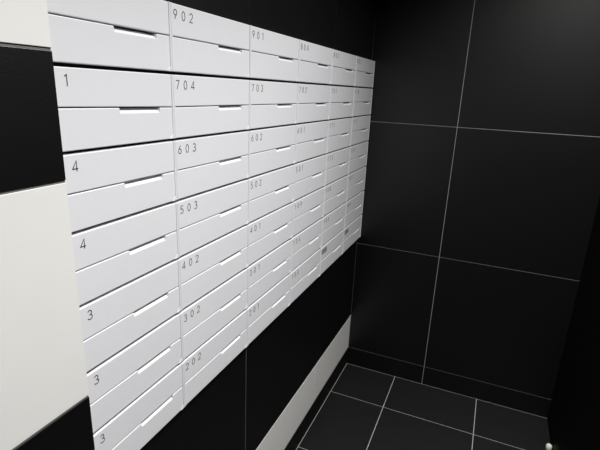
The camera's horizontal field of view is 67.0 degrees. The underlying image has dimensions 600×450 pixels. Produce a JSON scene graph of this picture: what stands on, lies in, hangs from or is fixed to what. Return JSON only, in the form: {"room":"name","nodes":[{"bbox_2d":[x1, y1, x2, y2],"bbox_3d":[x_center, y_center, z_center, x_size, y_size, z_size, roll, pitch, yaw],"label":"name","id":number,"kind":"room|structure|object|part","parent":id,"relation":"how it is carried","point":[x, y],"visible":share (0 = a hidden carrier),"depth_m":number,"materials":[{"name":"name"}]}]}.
{"room":"apartment mail room","nodes":[
{"label":"apartment mail room","id":0,"kind":"room"},
{"bbox_2d":[0,0,94,449],"bbox_3d":[-0.919,0.300,-0.386,0.310,2.420,2.382,9,18,22],"label":"wall","id":1,"kind":"structure","parent":0,"point":[45,402],"depth_m":0.56,"materials":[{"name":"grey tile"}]},
{"bbox_2d":[140,0,376,449],"bbox_3d":[-0.141,-0.209,1.430,0.244,2.420,1.701,9,18,22],"label":"wall","id":2,"kind":"structure","parent":0,"point":[259,400],"depth_m":1.51,"materials":[{"name":"tile"}]},
{"bbox_2d":[46,0,171,70],"bbox_3d":[-0.373,-0.309,0.706,0.201,0.113,0.282,9,18,22],"label":"mailbox","id":3,"kind":"object","parent":2,"relation":"attached to","point":[135,34],"visible":0.69,"depth_m":0.68,"materials":[{"name":"white metal"}]},
{"bbox_2d":[54,66,174,151],"bbox_3d":[-0.378,-0.195,0.740,0.201,0.113,0.282,9,18,22],"label":"mailbox","id":4,"kind":"object","parent":2,"relation":"attached to","point":[97,108],"visible":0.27,"depth_m":0.70,"materials":[{"name":"white metal"}]},
{"bbox_3d":[-0.293,-0.155,0.713,0.010,0.059,0.273,9,18,22],"label":"door","id":5,"kind":"part","parent":4,"relation":"part of","materials":[{"name":"white metal"}]},
{"bbox_2d":[63,141,176,232],"bbox_3d":[-0.383,-0.083,0.774,0.201,0.113,0.282,9,18,22],"label":"mailbox","id":6,"kind":"object","parent":2,"relation":"attached to","point":[103,185],"visible":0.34,"depth_m":0.73,"materials":[{"name":"white metal"}]},
{"bbox_3d":[-0.298,-0.041,0.748,0.010,0.056,0.273,9,18,22],"label":"door","id":7,"kind":"part","parent":6,"relation":"part of","materials":[{"name":"white metal"}]},
{"bbox_2d":[72,202,178,305],"bbox_3d":[-0.388,0.031,0.808,0.201,0.113,0.282,9,18,22],"label":"mailbox","id":8,"kind":"object","parent":2,"relation":"attached to","point":[109,255],"visible":0.29,"depth_m":0.77,"materials":[{"name":"white metal"}]},
{"bbox_3d":[-0.303,0.072,0.781,0.010,0.056,0.273,9,18,22],"label":"door","id":9,"kind":"part","parent":8,"relation":"part of","materials":[{"name":"white metal"}]},
{"bbox_2d":[79,259,180,371],"bbox_3d":[-0.393,0.144,0.842,0.201,0.113,0.282,9,18,22],"label":"mailbox","id":10,"kind":"object","parent":2,"relation":"attached to","point":[116,318],"visible":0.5,"depth_m":0.80,"materials":[{"name":"white metal"}]},
{"bbox_2d":[87,313,182,432],"bbox_3d":[-0.398,0.259,0.876,0.201,0.113,0.282,9,18,22],"label":"mailbox","id":11,"kind":"object","parent":2,"relation":"attached to","point":[113,384],"visible":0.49,"depth_m":0.84,"materials":[{"name":"white metal"}]},
{"bbox_2d":[93,363,184,449],"bbox_3d":[-0.403,0.373,0.910,0.201,0.113,0.282,9,18,22],"label":"mailbox","id":12,"kind":"object","parent":2,"relation":"attached to","point":[135,425],"visible":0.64,"depth_m":0.89,"materials":[{"name":"white metal"}]},
{"bbox_3d":[-0.318,0.414,0.884,0.010,0.056,0.273,9,18,22],"label":"door","id":13,"kind":"part","parent":12,"relation":"part of","materials":[{"name":"white metal"}]},
{"bbox_2d":[169,131,249,199],"bbox_3d":[-0.271,-0.152,1.024,0.201,0.113,0.282,9,18,22],"label":"mailbox","id":14,"kind":"object","parent":2,"relation":"attached to","point":[203,163],"visible":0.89,"depth_m":0.96,"materials":[{"name":"white metal"}]},
{"bbox_3d":[-0.186,-0.111,0.997,0.010,0.056,0.273,9,18,22],"label":"door","id":15,"kind":"part","parent":14,"relation":"part of","materials":[{"name":"white metal"}]},
{"bbox_2d":[170,2,250,77],"bbox_3d":[-0.261,-0.379,0.956,0.201,0.113,0.282,9,18,22],"label":"mailbox","id":16,"kind":"object","parent":2,"relation":"attached to","point":[202,42],"visible":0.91,"depth_m":0.90,"materials":[{"name":"white metal"}]},
{"bbox_3d":[-0.176,-0.338,0.929,0.010,0.058,0.273,9,18,22],"label":"door","id":17,"kind":"part","parent":16,"relation":"part of","materials":[{"name":"white metal"}]},
{"bbox_2d":[173,179,248,256],"bbox_3d":[-0.276,-0.039,1.058,0.201,0.113,0.282,9,18,22],"label":"mailbox","id":18,"kind":"object","parent":2,"relation":"attached to","point":[204,217],"visible":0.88,"depth_m":1.00,"materials":[{"name":"white metal"}]},
{"bbox_3d":[-0.191,0.003,1.031,0.010,0.056,0.273,9,18,22],"label":"door","id":19,"kind":"part","parent":18,"relation":"part of","materials":[{"name":"white metal"}]},
{"bbox_2d":[173,75,249,137],"bbox_3d":[-0.266,-0.265,0.990,0.201,0.113,0.282,9,18,22],"label":"mailbox","id":20,"kind":"object","parent":2,"relation":"attached to","point":[202,105],"visible":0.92,"depth_m":0.93,"materials":[{"name":"white metal"}]},
{"bbox_3d":[-0.181,-0.224,0.963,0.010,0.056,0.273,9,18,22],"label":"door","id":21,"kind":"part","parent":20,"relation":"part of","materials":[{"name":"white metal"}]},
{"bbox_2d":[53,62,369,232],"bbox_3d":[-0.115,-0.143,1.435,0.188,0.599,1.694,9,18,22],"label":"trim","id":22,"kind":"structure","parent":2,"relation":"attached to","point":[54,63],"depth_m":0.85,"materials":[{"name":"black metal"}]},
{"bbox_2d":[176,225,248,309],"bbox_3d":[-0.281,0.074,1.092,0.201,0.113,0.282,9,18,22],"label":"mailbox","id":23,"kind":"object","parent":2,"relation":"attached to","point":[204,268],"visible":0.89,"depth_m":1.03,"materials":[{"name":"white metal"}]},
{"bbox_3d":[-0.196,0.116,1.065,0.010,0.056,0.273,9,18,22],"label":"door","id":24,"kind":"part","parent":23,"relation":"part of","materials":[{"name":"white metal"}]},
{"bbox_2d":[178,268,247,359],"bbox_3d":[-0.286,0.189,1.126,0.201,0.113,0.282,9,18,22],"label":"mailbox","id":25,"kind":"object","parent":2,"relation":"attached to","point":[204,317],"visible":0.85,"depth_m":1.07,"materials":[{"name":"white metal"}]},
{"bbox_3d":[-0.201,0.231,1.099,0.010,0.056,0.273,9,18,22],"label":"door","id":26,"kind":"part","parent":25,"relation":"part of","materials":[{"name":"white metal"}]},
{"bbox_2d":[181,309,247,405],"bbox_3d":[-0.291,0.303,1.160,0.201,0.113,0.282,9,18,22],"label":"mailbox","id":27,"kind":"object","parent":2,"relation":"attached to","point":[208,360],"visible":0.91,"depth_m":1.10,"materials":[{"name":"white metal"}]},
{"bbox_2d":[247,274,290,344],"bbox_3d":[-0.179,0.233,1.410,0.201,0.113,0.282,9,18,22],"label":"mailbox","id":28,"kind":"object","parent":2,"relation":"attached to","point":[272,303],"visible":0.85,"depth_m":1.36,"materials":[{"name":"white metal"}]},
{"bbox_3d":[-0.094,0.275,1.383,0.010,0.056,0.273,9,18,22],"label":"door","id":29,"kind":"part","parent":28,"relation":"part of","materials":[{"name":"white metal"}]},
{"bbox_2d":[245,202,293,264],"bbox_3d":[-0.169,0.005,1.341,0.201,0.113,0.282,9,18,22],"label":"mailbox","id":30,"kind":"object","parent":2,"relation":"attached to","point":[269,231],"visible":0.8,"depth_m":1.29,"materials":[{"name":"white metal"}]},
{"bbox_3d":[-0.084,0.046,1.315,0.010,0.056,0.273,9,18,22],"label":"door","id":31,"kind":"part","parent":30,"relation":"part of","materials":[{"name":"white metal"}]},
{"bbox_2d":[247,239,291,306],"bbox_3d":[-0.174,0.119,1.375,0.201,0.113,0.282,9,18,22],"label":"mailbox","id":32,"kind":"object","parent":2,"relation":"attached to","point":[267,271],"visible":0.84,"depth_m":1.32,"materials":[{"name":"white metal"}]},
{"bbox_3d":[-0.089,0.161,1.349,0.010,0.056,0.273,9,18,22],"label":"door","id":33,"kind":"part","parent":32,"relation":"part of","materials":[{"name":"white metal"}]},
{"bbox_2d":[246,165,294,222],"bbox_3d":[-0.164,-0.109,1.307,0.201,0.113,0.282,9,18,22],"label":"mailbox","id":34,"kind":"object","parent":2,"relation":"attached to","point":[269,191],"visible":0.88,"depth_m":1.25,"materials":[{"name":"white metal"}]},
{"bbox_3d":[-0.079,-0.067,1.281,0.010,0.056,0.273,9,18,22],"label":"door","id":35,"kind":"part","parent":34,"relation":"part of","materials":[{"name":"white metal"}]},
{"bbox_2d":[245,26,299,80],"bbox_3d":[-0.149,-0.449,1.206,0.201,0.113,0.282,9,18,22],"label":"mailbox","id":36,"kind":"object","parent":2,"relation":"attached to","point":[274,56],"visible":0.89,"depth_m":1.15,"materials":[{"name":"white metal"}]},
{"bbox_3d":[-0.064,-0.408,1.179,0.010,0.058,0.273,9,18,22],"label":"door","id":37,"kind":"part","parent":36,"relation":"part of","materials":[{"name":"white metal"}]},
{"bbox_2d":[248,125,296,176],"bbox_3d":[-0.159,-0.222,1.273,0.201,0.113,0.282,9,18,22],"label":"mailbox","id":38,"kind":"object","parent":2,"relation":"attached to","point":[272,148],"visible":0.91,"depth_m":1.22,"materials":[{"name":"white metal"}]},
{"bbox_3d":[-0.074,-0.180,1.247,0.010,0.056,0.273,9,18,22],"label":"door","id":39,"kind":"part","parent":38,"relation":"part of","materials":[{"name":"white metal"}]},
{"bbox_2d":[250,80,297,128],"bbox_3d":[-0.154,-0.335,1.240,0.201,0.113,0.282,9,18,22],"label":"mailbox","id":40,"kind":"object","parent":2,"relation":"attached to","point":[271,103],"visible":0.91,"depth_m":1.19,"materials":[{"name":"white metal"}]},
{"bbox_3d":[-0.069,-0.293,1.213,0.010,0.056,0.273,9,18,22],"label":"door","id":41,"kind":"part","parent":40,"relation":"part of","materials":[{"name":"white metal"}]},
{"bbox_2d":[289,248,321,303],"bbox_3d":[-0.068,0.163,1.659,0.201,0.113,0.282,9,18,22],"label":"mailbox","id":42,"kind":"object","parent":2,"relation":"attached to","point":[307,272],"visible":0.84,"depth_m":1.61,"materials":[{"name":"white metal"}]},
{"bbox_3d":[0.018,0.205,1.633,0.010,0.056,0.273,9,18,22],"label":"door","id":43,"kind":"part","parent":42,"relation":"part of","materials":[{"name":"white metal"}]},
{"bbox_2d":[290,218,322,271],"bbox_3d":[-0.062,0.049,1.625,0.201,0.113,0.282,9,18,22],"label":"mailbox","id":44,"kind":"object","parent":2,"relation":"attached to","point":[308,241],"visible":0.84,"depth_m":1.57,"materials":[{"name":"white metal"}]},
{"bbox_3d":[0.023,0.091,1.599,0.010,0.056,0.273,9,18,22],"label":"door","id":45,"kind":"part","parent":44,"relation":"part of","materials":[{"name":"white metal"}]},
{"bbox_2d":[291,187,324,235],"bbox_3d":[-0.058,-0.065,1.591,0.201,0.113,0.282,9,18,22],"label":"mailbox","id":46,"kind":"object","parent":2,"relation":"attached to","point":[309,208],"visible":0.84,"depth_m":1.54,"materials":[{"name":"white metal"}]},
{"bbox_3d":[0.028,-0.024,1.564,0.010,0.056,0.273,9,18,22],"label":"door","id":47,"kind":"part","parent":46,"relation":"part of","materials":[{"name":"white metal"}]},
{"bbox_2d":[291,154,326,200],"bbox_3d":[-0.052,-0.179,1.557,0.201,0.113,0.282,9,18,22],"label":"mailbox","id":48,"kind":"object","parent":2,"relation":"attached to","point":[310,174],"visible":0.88,"depth_m":1.51,"materials":[{"name":"white metal"}]},
{"bbox_3d":[0.033,-0.137,1.530,0.010,0.056,0.273,9,18,22],"label":"door","id":49,"kind":"part","parent":48,"relation":"part of","materials":[{"name":"white metal"}]},
{"bbox_2d":[295,121,328,162],"bbox_3d":[-0.048,-0.292,1.523,0.201,0.113,0.282,9,18,22],"label":"mailbox","id":50,"kind":"object","parent":2,"relation":"attached to","point":[311,138],"visible":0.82,"depth_m":1.47,"materials":[{"name":"white metal"}]},
{"bbox_3d":[0.038,-0.250,1.496,0.010,0.056,0.273,9,18,22],"label":"door","id":51,"kind":"part","parent":50,"relation":"part of","materials":[{"name":"white metal"}]},
{"bbox_2d":[295,40,332,83],"bbox_3d":[-0.038,-0.518,1.455,0.201,0.113,0.282,9,18,22],"label":"mailbox","id":52,"kind":"object","parent":2,"relation":"attached to","point":[315,61],"visible":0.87,"depth_m":1.41,"materials":[{"name":"white metal"}]},
{"bbox_3d":[0.048,-0.478,1.428,0.010,0.058,0.273,9,18,22],"label":"door","id":53,"kind":"part","parent":52,"relation":"part of","materials":[{"name":"white metal"}]},
{"bbox_2d":[297,84,330,122],"bbox_3d":[-0.043,-0.405,1.489,0.201,0.113,0.282,9,18,22],"label":"mailbox","id":54,"kind":"object","parent":2,"relation":"attached to","point":[313,100],"visible":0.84,"depth_m":1.44,"materials":[{"name":"white metal"}]},
{"bbox_3d":[0.043,-0.363,1.463,0.010,0.056,0.273,9,18,22],"label":"door","id":55,"kind":"part","parent":54,"relation":"part of","materials":[{"name":"white metal"}]},
{"bbox_2d":[284,348,347,449],"bbox_3d":[-0.078,0.919,1.717,0.001,0.100,1.699,9,18,22],"label":"baseboard","id":56,"kind":"structure","parent":2,"relation":"attached to","point":[309,417],"depth_m":2.06,"materials":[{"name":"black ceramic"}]},
{"bbox_2d":[320,229,343,274],"bbox_3d":[0.044,0.094,1.909,0.201,0.113,0.282,9,18,22],"label":"mailbox","id":57,"kind":"object","parent":2,"relation":"attached to","point":[332,250],"visible":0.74,"depth_m":1.86,"materials":[{"name":"white metal"}]},
{"bbox_3d":[0.130,0.135,1.882,0.010,0.056,0.273,9,18,22],"label":"door","id":58,"kind":"part","parent":57,"relation":"part of","materials":[{"name":"white metal"}]},
{"bbox_2d":[322,203,345,245],"bbox_3d":[0.049,-0.020,1.875,0.201,0.113,0.282,9,18,22],"label":"mailbox","id":59,"kind":"object","parent":2,"relation":"attached to","point":[334,221],"visible":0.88,"depth_m":1.83,"materials":[{"name":"white metal"}]},
{"bbox_3d":[0.135,0.021,1.848,0.010,0.056,0.273,9,18,22],"label":"door","id":60,"kind":"part","parent":59,"relation":"part of","materials":[{"name":"white metal"}]},
{"bbox_2d":[323,175,347,215],"bbox_3d":[0.054,-0.135,1.840,0.201,0.113,0.282,9,18,22],"label":"mailbox","id":61,"kind":"object","parent":2,"relation":"attached to","point":[335,191],"visible":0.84,"depth_m":1.79,"materials":[{"name":"white metal"}]},
{"bbox_3d":[0.140,-0.093,1.814,0.010,0.056,0.273,9,18,22],"label":"door","id":62,"kind":"part","parent":61,"relation":"part of","materials":[{"name":"white metal"}]},
{"bbox_2d":[325,147,350,184],"bbox_3d":[0.059,-0.248,1.806,0.201,0.113,0.282,9,18,22],"label":"mailbox","id":63,"kind":"object","parent":2,"relation":"attached to","point":[338,161],"visible":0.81,"depth_m":1.76,"materials":[{"name":"white metal"}]},
{"bbox_3d":[0.145,-0.207,1.780,0.010,0.056,0.273,9,18,22],"label":"door","id":64,"kind":"part","parent":63,"relation":"part of","materials":[{"name":"white metal"}]},
{"bbox_2d":[327,118,352,152],"bbox_3d":[0.064,-0.362,1.773,0.201,0.113,0.282,9,18,22],"label":"mailbox","id":65,"kind":"object","parent":2,"relation":"attached to","point":[340,130],"visible":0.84,"depth_m":1.72,"materials":[{"name":"white metal"}]},
{"bbox_3d":[0.149,-0.320,1.746,0.010,0.056,0.273,9,18,22],"label":"door","id":66,"kind":"part","parent":65,"relation":"part of","materials":[{"name":"white metal"}]},
{"bbox_2d":[329,86,354,118],"bbox_3d":[0.069,-0.475,1.739,0.201,0.113,0.282,9,18,22],"label":"mailbox","id":67,"kind":"object","parent":2,"relation":"attached to","point":[342,98],"visible":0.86,"depth_m":1.70,"materials":[{"name":"white metal"}]},
{"bbox_3d":[0.154,-0.433,1.712,0.010,0.056,0.273,9,18,22],"label":"door","id":68,"kind":"part","parent":67,"relation":"part of","materials":[{"name":"white metal"}]},
{"bbox_2d":[331,49,356,85],"bbox_3d":[0.074,-0.588,1.705,0.201,0.113,0.282,9,18,22],"label":"mailbox","id":69,"kind":"object","parent":2,"relation":"attached to","point":[344,65],"visible":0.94,"depth_m":1.66,"materials":[{"name":"white metal"}]},
{"bbox_3d":[0.159,-0.548,1.678,0.010,0.058,0.273,9,18,22],"label":"door","id":70,"kind":"part","parent":69,"relation":"part of","materials":[{"name":"white metal"}]},
{"bbox_2d":[343,215,361,252],"bbox_3d":[0.156,0.024,2.159,0.201,0.113,0.282,9,18,22],"label":"mailbox","id":71,"kind":"object","parent":2,"relation":"attached to","point":[352,232],"visible":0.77,"depth_m":2.11,"materials":[{"name":"white metal"}]},
{"bbox_3d":[0.241,0.065,2.132,0.010,0.056,0.273,9,18,22],"label":"door","id":72,"kind":"part","parent":71,"relation":"part of","materials":[{"name":"white metal"}]},
{"bbox_2d":[345,191,363,226],"bbox_3d":[0.161,-0.090,2.124,0.201,0.113,0.282,9,18,22],"label":"mailbox","id":73,"kind":"object","parent":2,"relation":"attached to","point":[354,206],"visible":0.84,"depth_m":2.08,"materials":[{"name":"white metal"}]},
{"bbox_3d":[0.246,-0.049,2.098,0.010,0.056,0.273,9,18,22],"label":"door","id":74,"kind":"part","parent":73,"relation":"part of","materials":[{"name":"white metal"}]},
{"bbox_2d":[347,166,365,200],"bbox_3d":[0.166,-0.205,2.090,0.201,0.113,0.282,9,18,22],"label":"mailbox","id":75,"kind":"object","parent":2,"relation":"attached to","point":[356,179],"visible":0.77,"depth_m":2.04,"materials":[{"name":"white metal"}]},
{"bbox_3d":[0.251,-0.163,2.063,0.010,0.056,0.273,9,18,22],"label":"door","id":76,"kind":"part","parent":75,"relation":"part of","materials":[{"name":"white metal"}]},
{"bbox_2d":[349,141,367,172],"bbox_3d":[0.171,-0.318,2.056,0.201,0.113,0.282,9,18,22],"label":"mailbox","id":77,"kind":"object","parent":2,"relation":"attached to","point":[358,152],"visible":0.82,"depth_m":2.01,"materials":[{"name":"white metal"}]},
{"bbox_3d":[0.256,-0.277,2.030,0.010,0.056,0.273,9,18,22],"label":"door","id":78,"kind":"part","parent":77,"relation":"part of","materials":[{"name":"white metal"}]},
{"bbox_2d":[351,115,370,144],"bbox_3d":[0.176,-0.432,2.022,0.201,0.113,0.282,9,18,22],"label":"mailbox","id":79,"kind":"object","parent":2,"relation":"attached to","point":[361,124],"visible":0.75,"depth_m":1.98,"materials":[{"name":"white metal"}]},
{"bbox_3d":[0.261,-0.390,1.996,0.010,0.056,0.273,9,18,22],"label":"door","id":80,"kind":"part","parent":79,"relation":"part of","materials":[{"name":"white metal"}]},
{"bbox_2d":[353,88,372,115],"bbox_3d":[0.181,-0.544,1.988,0.201,0.113,0.282,9,18,22],"label":"mailbox","id":81,"kind":"object","parent":2,"relation":"attached to","point":[362,97],"visible":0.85,"depth_m":1.94,"materials":[{"name":"white metal"}]},
{"bbox_3d":[0.266,-0.503,1.962,0.010,0.056,0.273,9,18,22],"label":"door","id":82,"kind":"part","parent":81,"relation":"part of","materials":[{"name":"white metal"}]},
{"bbox_2d":[355,56,374,87],"bbox_3d":[0.186,-0.658,1.954,0.201,0.113,0.282,9,18,22],"label":"mailbox","id":83,"kind":"object","parent":2,"relation":"attached to","point":[365,68],"visible":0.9,"depth_m":1.91,"materials":[{"name":"white metal"}]},
{"bbox_3d":[0.271,-0.618,1.927,0.010,0.058,0.273,9,18,22],"label":"door","id":84,"kind":"part","parent":83,"relation":"part of","materials":[{"name":"white metal"}]},
{"bbox_2d":[296,363,550,449],"bbox_3d":[-0.169,1.363,0.536,1.324,0.080,4.281,9,18,22],"label":"floor","id":85,"kind":"structure","parent":0,"point":[365,409],"depth_m":2.07,"materials":[{"name":"tile"}]},
{"bbox_2d":[544,443,551,449],"bbox_3d":[1.055,0.943,1.923,0.027,0.033,0.027,9,18,22],"label":"door stop","id":86,"kind":"object","parent":85,"relation":"on","point":[548,446],"visible":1,"depth_m":1.92,"materials":[{"name":"metal"}]},
{"bbox_2d":[348,0,599,416],"bbox_3d":[0.711,-0.350,2.027,1.324,2.420,0.100,9,18,22],"label":"wall","id":87,"kind":"structure","parent":0,"point":[482,189],"depth_m":1.99,"materials":[{"name":"tile"}]},
{"bbox_2d":[347,347,550,417],"bbox_3d":[0.709,0.782,2.289,0.983,0.100,0.001,9,18,22],"label":"baseboard","id":88,"kind":"structure","parent":87,"relation":"attached to","point":[506,397],"depth_m":2.27,"materials":[{"name":"black tile"}]},
{"bbox_2d":[547,197,599,449],"bbox_3d":[0.444,0.259,-0.047,0.100,2.420,4.081,9,18,22],"label":"wall","id":89,"kind":"structure","parent":0,"point":[573,419],"depth_m":1.71,"materials":[{"name":"tile"}]}
]}

